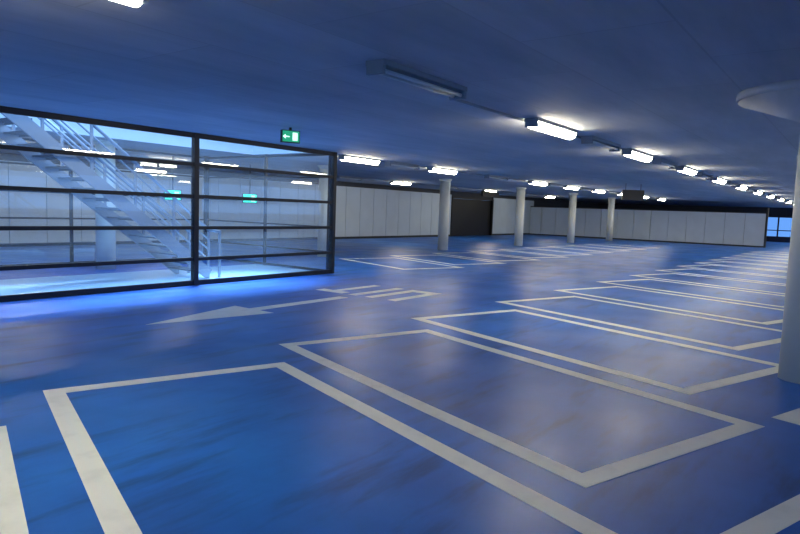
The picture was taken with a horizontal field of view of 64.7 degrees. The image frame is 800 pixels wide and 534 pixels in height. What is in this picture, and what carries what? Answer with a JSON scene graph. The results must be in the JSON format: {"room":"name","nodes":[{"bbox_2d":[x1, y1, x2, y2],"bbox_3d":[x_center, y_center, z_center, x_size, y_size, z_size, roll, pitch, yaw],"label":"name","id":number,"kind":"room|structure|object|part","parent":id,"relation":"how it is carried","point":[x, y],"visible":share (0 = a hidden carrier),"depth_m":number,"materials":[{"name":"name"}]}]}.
{"room":"parking garage","nodes":[
{"label":"parking garage","id":0,"kind":"room"},
{"bbox_2d":[0,152,597,242],"bbox_3d":[-3.666,-3.035,33.667,0.310,3.090,82.000,6,6,36],"label":"wall","id":1,"kind":"structure","parent":0,"point":[362,209],"depth_m":29.15,"materials":[{"name":"grey paint"}]},
{"bbox_2d":[0,233,528,246],"bbox_3d":[-8.602,-1.112,26.979,0.080,0.120,65.200,6,6,36],"label":"baseboard","id":2,"kind":"structure","parent":1,"relation":"attached to","point":[354,237],"depth_m":30.43,"materials":[{"name":"grey paint"}]},
{"bbox_2d":[450,196,493,235],"bbox_3d":[5.180,-3.616,45.582,0.280,2.720,5.900,6,6,36],"label":"door","id":3,"kind":"structure","parent":1,"relation":"in","point":[469,216],"depth_m":45.64,"materials":[{"name":"black metal"}]},
{"bbox_2d":[0,234,799,533],"bbox_3d":[11.879,0.199,22.365,39.250,0.204,81.999,6,6,36],"label":"floor","id":4,"kind":"structure","parent":0,"point":[260,451],"depth_m":5.98,"materials":[{"name":"blue paint"}]},
{"bbox_2d":[93,140,117,269],"bbox_3d":[-7.163,-1.498,15.374,0.600,3.090,0.600,6,6,36],"label":"column","id":5,"kind":"structure","parent":4,"relation":"on","point":[105,239],"depth_m":15.24,"materials":[{"name":"paint"}]},
{"bbox_2d":[0,106,336,301],"bbox_3d":[-7.542,-1.263,12.636,5.238,3.090,12.760,6,6,36],"label":"glass enclosure","id":6,"kind":"object","parent":4,"relation":"on","point":[21,289],"visible":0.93,"depth_m":13.07,"materials":[{"name":"clear glass"}]},
{"bbox_3d":[-9.644,-1.474,14.128,0.066,3.090,12.636,6,6,36],"label":"frame","id":7,"kind":"part","parent":6,"relation":"part of","materials":[{"name":"black metal"}]},
{"bbox_2d":[0,113,220,277],"bbox_3d":[-6.793,-1.846,11.559,1.214,4.500,7.672,6,6,36],"label":"metal staircase","id":8,"kind":"structure","parent":6,"relation":"on","point":[29,128],"depth_m":12.63,"materials":[{"name":"metal"}]},
{"bbox_3d":[-3.845,-1.596,17.757,5.086,3.090,0.066,6,6,36],"label":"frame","id":9,"kind":"part","parent":6,"relation":"part of","materials":[{"name":"clear glass"}]},
{"bbox_2d":[317,165,327,256],"bbox_3d":[-2.567,-1.898,21.582,0.600,3.090,0.600,6,6,36],"label":"column","id":10,"kind":"structure","parent":4,"relation":"on","point":[323,169],"depth_m":21.38,"materials":[{"name":"paint"}]},
{"bbox_2d":[0,244,799,533],"bbox_3d":[8.087,0.281,18.859,18.965,0.004,46.722,6,6,36],"label":"parking lines","id":11,"kind":"object","parent":4,"relation":"on","point":[113,513],"visible":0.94,"depth_m":4.95,"materials":[{"name":"paint"}]},
{"bbox_2d":[437,179,451,249],"bbox_3d":[1.929,-2.289,27.654,0.600,3.090,0.600,6,6,36],"label":"column","id":12,"kind":"structure","parent":4,"relation":"on","point":[444,203],"depth_m":27.47,"materials":[{"name":"paint"}]},
{"bbox_2d":[514,187,525,245],"bbox_3d":[6.374,-2.675,33.657,0.600,3.090,0.600,6,6,36],"label":"column","id":13,"kind":"structure","parent":4,"relation":"on","point":[520,197],"depth_m":33.48,"materials":[{"name":"paint"}]},
{"bbox_2d":[567,193,577,242],"bbox_3d":[10.768,-3.057,39.593,0.600,3.090,0.600,6,6,36],"label":"column","id":14,"kind":"structure","parent":4,"relation":"on","point":[573,196],"depth_m":39.42,"materials":[{"name":"paint"}]},
{"bbox_2d":[606,198,615,240],"bbox_3d":[15.162,-3.439,45.528,0.600,3.090,0.600,6,6,36],"label":"column","id":15,"kind":"structure","parent":4,"relation":"on","point":[611,201],"depth_m":45.36,"materials":[{"name":"paint"}]},
{"bbox_2d":[736,79,799,383],"bbox_3d":[4.449,-0.301,6.777,1.720,3.090,1.720,6,6,36],"label":"column","id":16,"kind":"structure","parent":4,"relation":"on","point":[781,99],"depth_m":6.75,"materials":[{"name":"paint"}]},
{"bbox_2d":[0,0,799,207],"bbox_3d":[11.999,-3.148,22.061,39.250,0.350,82.000,6,6,36],"label":"ceiling","id":17,"kind":"structure","parent":0,"point":[663,79],"depth_m":6.94,"materials":[{"name":"paint"}]},
{"bbox_2d":[112,0,148,6],"bbox_3d":[-2.135,-1.714,3.483,0.220,0.149,1.520,6,6,36],"label":"fluorescent light","id":18,"kind":"object","parent":17,"relation":"attached to","point":[130,3],"visible":1,"depth_m":4.02,"materials":[{"name":"grey plastic"}]},
{"bbox_2d":[0,113,304,154],"bbox_3d":[-6.077,-2.946,12.719,2.949,0.350,10.500,6,6,36],"label":"trim","id":19,"kind":"structure","parent":17,"relation":"attached to","point":[115,133],"depth_m":15.46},
{"bbox_2d":[144,157,187,161],"bbox_3d":[-7.741,-3.503,20.967,0.220,0.149,1.520,6,6,36],"label":"fluorescent light","id":20,"kind":"object","parent":17,"relation":"attached to","point":[144,157],"visible":0.1,"depth_m":20.77,"materials":[{"name":"grey"}]},
{"bbox_2d":[164,156,180,200],"bbox_3d":[-7.071,-2.757,19.669,0.510,1.355,0.090,0,6,-26],"label":"exit sign","id":21,"kind":"object","parent":17,"relation":"hanging from","point":[169,190],"visible":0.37,"depth_m":19.66,"materials":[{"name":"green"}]},
{"bbox_2d":[242,164,256,202],"bbox_3d":[-5.253,-2.915,22.125,0.510,1.355,0.090,0,6,-26],"label":"exit sign","id":22,"kind":"object","parent":17,"relation":"hanging from","point":[243,194],"visible":0.55,"depth_m":22.11,"materials":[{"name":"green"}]},
{"bbox_2d":[280,127,299,143],"bbox_3d":[-1.963,-2.360,11.317,0.340,0.270,0.090,-1,6,-29],"label":"exit sign","id":23,"kind":"object","parent":17,"relation":"hanging from","point":[286,136],"visible":1,"depth_m":11.28,"materials":[{"name":"green plastic"}]},
{"bbox_2d":[337,175,361,179],"bbox_3d":[-2.285,-3.988,28.334,0.220,0.129,1.520,6,6,36],"label":"fluorescent light","id":24,"kind":"object","parent":17,"relation":"attached to","point":[339,176],"visible":0.94,"depth_m":28.19,"materials":[{"name":"grey metal"}]},
{"bbox_2d":[338,155,379,164],"bbox_3d":[-1.104,-2.942,17.403,0.220,0.149,1.520,6,6,36],"label":"fluorescent light","id":25,"kind":"object","parent":17,"relation":"attached to","point":[349,158],"visible":1,"depth_m":17.24,"materials":[{"name":"grey plastic"}]},
{"bbox_2d":[80,100,653,197],"bbox_3d":[9.131,-3.928,31.610,14.854,0.030,58.000,6,6,36],"label":"conduit","id":26,"kind":"object","parent":17,"relation":"attached to","point":[461,101],"depth_m":10.16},
{"bbox_2d":[390,181,410,184],"bbox_3d":[0.038,-4.180,31.474,0.220,0.149,1.520,6,6,36],"label":"fluorescent light","id":27,"kind":"object","parent":17,"relation":"attached to","point":[391,182],"visible":1,"depth_m":31.32,"materials":[{"name":"grey plastic"}]},
{"bbox_2d":[385,161,419,168],"bbox_3d":[0.088,-3.056,19.012,0.220,0.129,1.520,6,6,36],"label":"fluorescent light","id":28,"kind":"object","parent":17,"relation":"attached to","point":[387,163],"visible":1,"depth_m":18.86,"materials":[{"name":"grey"}]},
{"bbox_2d":[366,59,466,99],"bbox_3d":[0.213,-1.917,6.539,0.220,0.129,1.520,6,6,36],"label":"fluorescent light","id":29,"kind":"object","parent":17,"relation":"attached to","point":[383,67],"visible":1,"depth_m":6.37,"materials":[{"name":"grey metal"}]},
{"bbox_2d":[427,167,457,174],"bbox_3d":[1.401,-3.160,20.787,0.220,0.149,1.520,6,6,36],"label":"fluorescent light","id":30,"kind":"object","parent":17,"relation":"attached to","point":[430,169],"visible":1,"depth_m":20.60,"materials":[{"name":"white plastic"}]},
{"bbox_2d":[481,191,498,197],"bbox_3d":[5.166,-4.251,36.145,0.120,0.490,1.900,6,6,36],"label":"sign box","id":31,"kind":"object","parent":17,"relation":"hanging from","point":[483,193],"visible":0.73,"depth_m":35.97,"materials":[{"name":"black metal"}]},
{"bbox_2d":[484,175,507,180],"bbox_3d":[3.624,-3.363,23.788,0.220,0.129,1.520,6,6,36],"label":"fluorescent light","id":32,"kind":"object","parent":17,"relation":"attached to","point":[485,176],"visible":0.99,"depth_m":23.71,"materials":[{"name":"grey metal"}]},
{"bbox_2d":[528,181,547,185],"bbox_3d":[5.846,-3.546,26.791,0.220,0.149,1.520,6,6,36],"label":"fluorescent light","id":33,"kind":"object","parent":17,"relation":"attached to","point":[529,182],"visible":1,"depth_m":26.57,"materials":[{"name":"grey plastic"}]},
{"bbox_2d":[524,117,576,139],"bbox_3d":[2.352,-2.125,9.771,0.220,0.149,1.520,6,6,36],"label":"fluorescent light","id":34,"kind":"object","parent":17,"relation":"attached to","point":[539,124],"visible":1,"depth_m":9.52,"materials":[{"name":"white plastic"}]},
{"bbox_2d":[547,183,563,187],"bbox_3d":[6.958,-3.653,28.291,0.220,0.129,1.520,6,6,36],"label":"fluorescent light","id":35,"kind":"object","parent":17,"relation":"attached to","point":[548,184],"visible":0.93,"depth_m":28.16,"materials":[{"name":"grey"}]},
{"bbox_2d":[564,185,578,189],"bbox_3d":[8.069,-3.740,29.792,0.220,0.149,1.520,6,6,36],"label":"fluorescent light","id":36,"kind":"object","parent":17,"relation":"attached to","point":[565,186],"visible":0.87,"depth_m":29.56,"materials":[{"name":"grey plastic"}]},
{"bbox_2d":[579,187,592,190],"bbox_3d":[9.180,-3.846,31.292,0.220,0.129,1.520,6,6,36],"label":"fluorescent light","id":37,"kind":"object","parent":17,"relation":"attached to","point":[580,188],"visible":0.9,"depth_m":31.10,"materials":[{"name":"grey"}]},
{"bbox_2d":[591,189,604,192],"bbox_3d":[10.291,-3.933,32.794,0.220,0.149,1.520,6,6,36],"label":"fluorescent light","id":38,"kind":"object","parent":17,"relation":"attached to","point":[594,190],"visible":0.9,"depth_m":32.61,"materials":[{"name":"grey plastic"}]},
{"bbox_2d":[581,136,620,151],"bbox_3d":[3.696,-2.252,11.585,0.220,0.129,1.520,6,6,36],"label":"fluorescent light","id":39,"kind":"object","parent":17,"relation":"attached to","point":[593,140],"visible":1,"depth_m":11.42,"materials":[{"name":"grey"}]},
{"bbox_2d":[621,187,643,200],"bbox_3d":[9.513,-3.059,25.801,0.850,0.680,0.120,3,5,6],"label":"sign box","id":40,"kind":"object","parent":17,"relation":"hanging from","point":[636,195],"visible":0.86,"depth_m":25.75,"materials":[{"name":"black metal"}]},
{"bbox_2d":[621,149,652,161],"bbox_3d":[5.039,-2.358,13.401,0.220,0.149,1.520,6,6,36],"label":"fluorescent light","id":41,"kind":"object","parent":17,"relation":"attached to","point":[632,153],"visible":1,"depth_m":13.12,"materials":[{"name":"white plastic"}]},
{"bbox_2d":[652,158,677,168],"bbox_3d":[6.383,-2.485,15.214,0.220,0.129,1.520,6,6,36],"label":"fluorescent light","id":42,"kind":"object","parent":17,"relation":"attached to","point":[671,165],"visible":0.98,"depth_m":15.02,"materials":[{"name":"grey metal"}]},
{"bbox_2d":[676,166,696,174],"bbox_3d":[7.726,-2.592,17.030,0.220,0.149,1.520,6,6,36],"label":"fluorescent light","id":43,"kind":"object","parent":17,"relation":"attached to","point":[684,169],"visible":0.94,"depth_m":16.72,"materials":[{"name":"white plastic"}]},
{"bbox_2d":[695,172,712,179],"bbox_3d":[9.070,-2.719,18.844,0.220,0.129,1.520,6,6,36],"label":"fluorescent light","id":44,"kind":"object","parent":17,"relation":"attached to","point":[706,176],"visible":0.95,"depth_m":18.69,"materials":[{"name":"grey"}]},
{"bbox_2d":[710,177,726,183],"bbox_3d":[10.414,-2.826,20.660,0.220,0.149,1.520,6,6,36],"label":"fluorescent light","id":45,"kind":"object","parent":17,"relation":"attached to","point":[715,179],"visible":0.9,"depth_m":20.33,"materials":[{"name":"grey plastic"}]},
{"bbox_2d":[723,181,737,186],"bbox_3d":[11.758,-2.953,22.473,0.220,0.129,1.520,6,6,36],"label":"fluorescent light","id":46,"kind":"object","parent":17,"relation":"attached to","point":[732,184],"visible":0.89,"depth_m":22.37,"materials":[{"name":"grey metal"}]},
{"bbox_2d":[735,184,746,189],"bbox_3d":[13.101,-3.059,24.289,0.220,0.149,1.520,6,6,36],"label":"fluorescent light","id":47,"kind":"object","parent":17,"relation":"attached to","point":[739,186],"visible":0.9,"depth_m":23.91,"materials":[{"name":"grey plastic"}]},
{"bbox_2d":[744,187,754,191],"bbox_3d":[14.445,-3.186,26.103,0.220,0.129,1.520,6,6,36],"label":"fluorescent light","id":48,"kind":"object","parent":17,"relation":"attached to","point":[748,188],"visible":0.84,"depth_m":25.74,"materials":[{"name":"grey"}]},
{"bbox_2d":[752,190,762,194],"bbox_3d":[15.788,-3.293,27.918,0.220,0.149,1.520,6,6,36],"label":"fluorescent light","id":49,"kind":"object","parent":17,"relation":"attached to","point":[758,192],"visible":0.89,"depth_m":27.58,"materials":[{"name":"grey plastic"}]},
{"bbox_2d":[529,206,768,247],"bbox_3d":[17.932,-3.369,47.993,17.370,2.700,0.220,6,6,36],"label":"wall partition","id":50,"kind":"structure","parent":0,"point":[745,229],"depth_m":46.84,"materials":[{"name":"grey paint"}]},
{"bbox_2d":[598,203,792,242],"bbox_3d":[36.391,-3.563,55.245,39.250,3.090,0.300,6,6,36],"label":"wall","id":51,"kind":"structure","parent":0,"point":[773,211],"depth_m":59.28,"materials":[{"name":"grey paint"}]},
{"bbox_2d":[767,217,791,236],"bbox_3d":[42.085,-2.780,51.030,25.120,1.700,0.120,6,6,36],"label":"window","id":52,"kind":"structure","parent":51,"relation":"in","point":[781,227],"depth_m":56.84,"materials":[{"name":"blue glass"}]}
]}

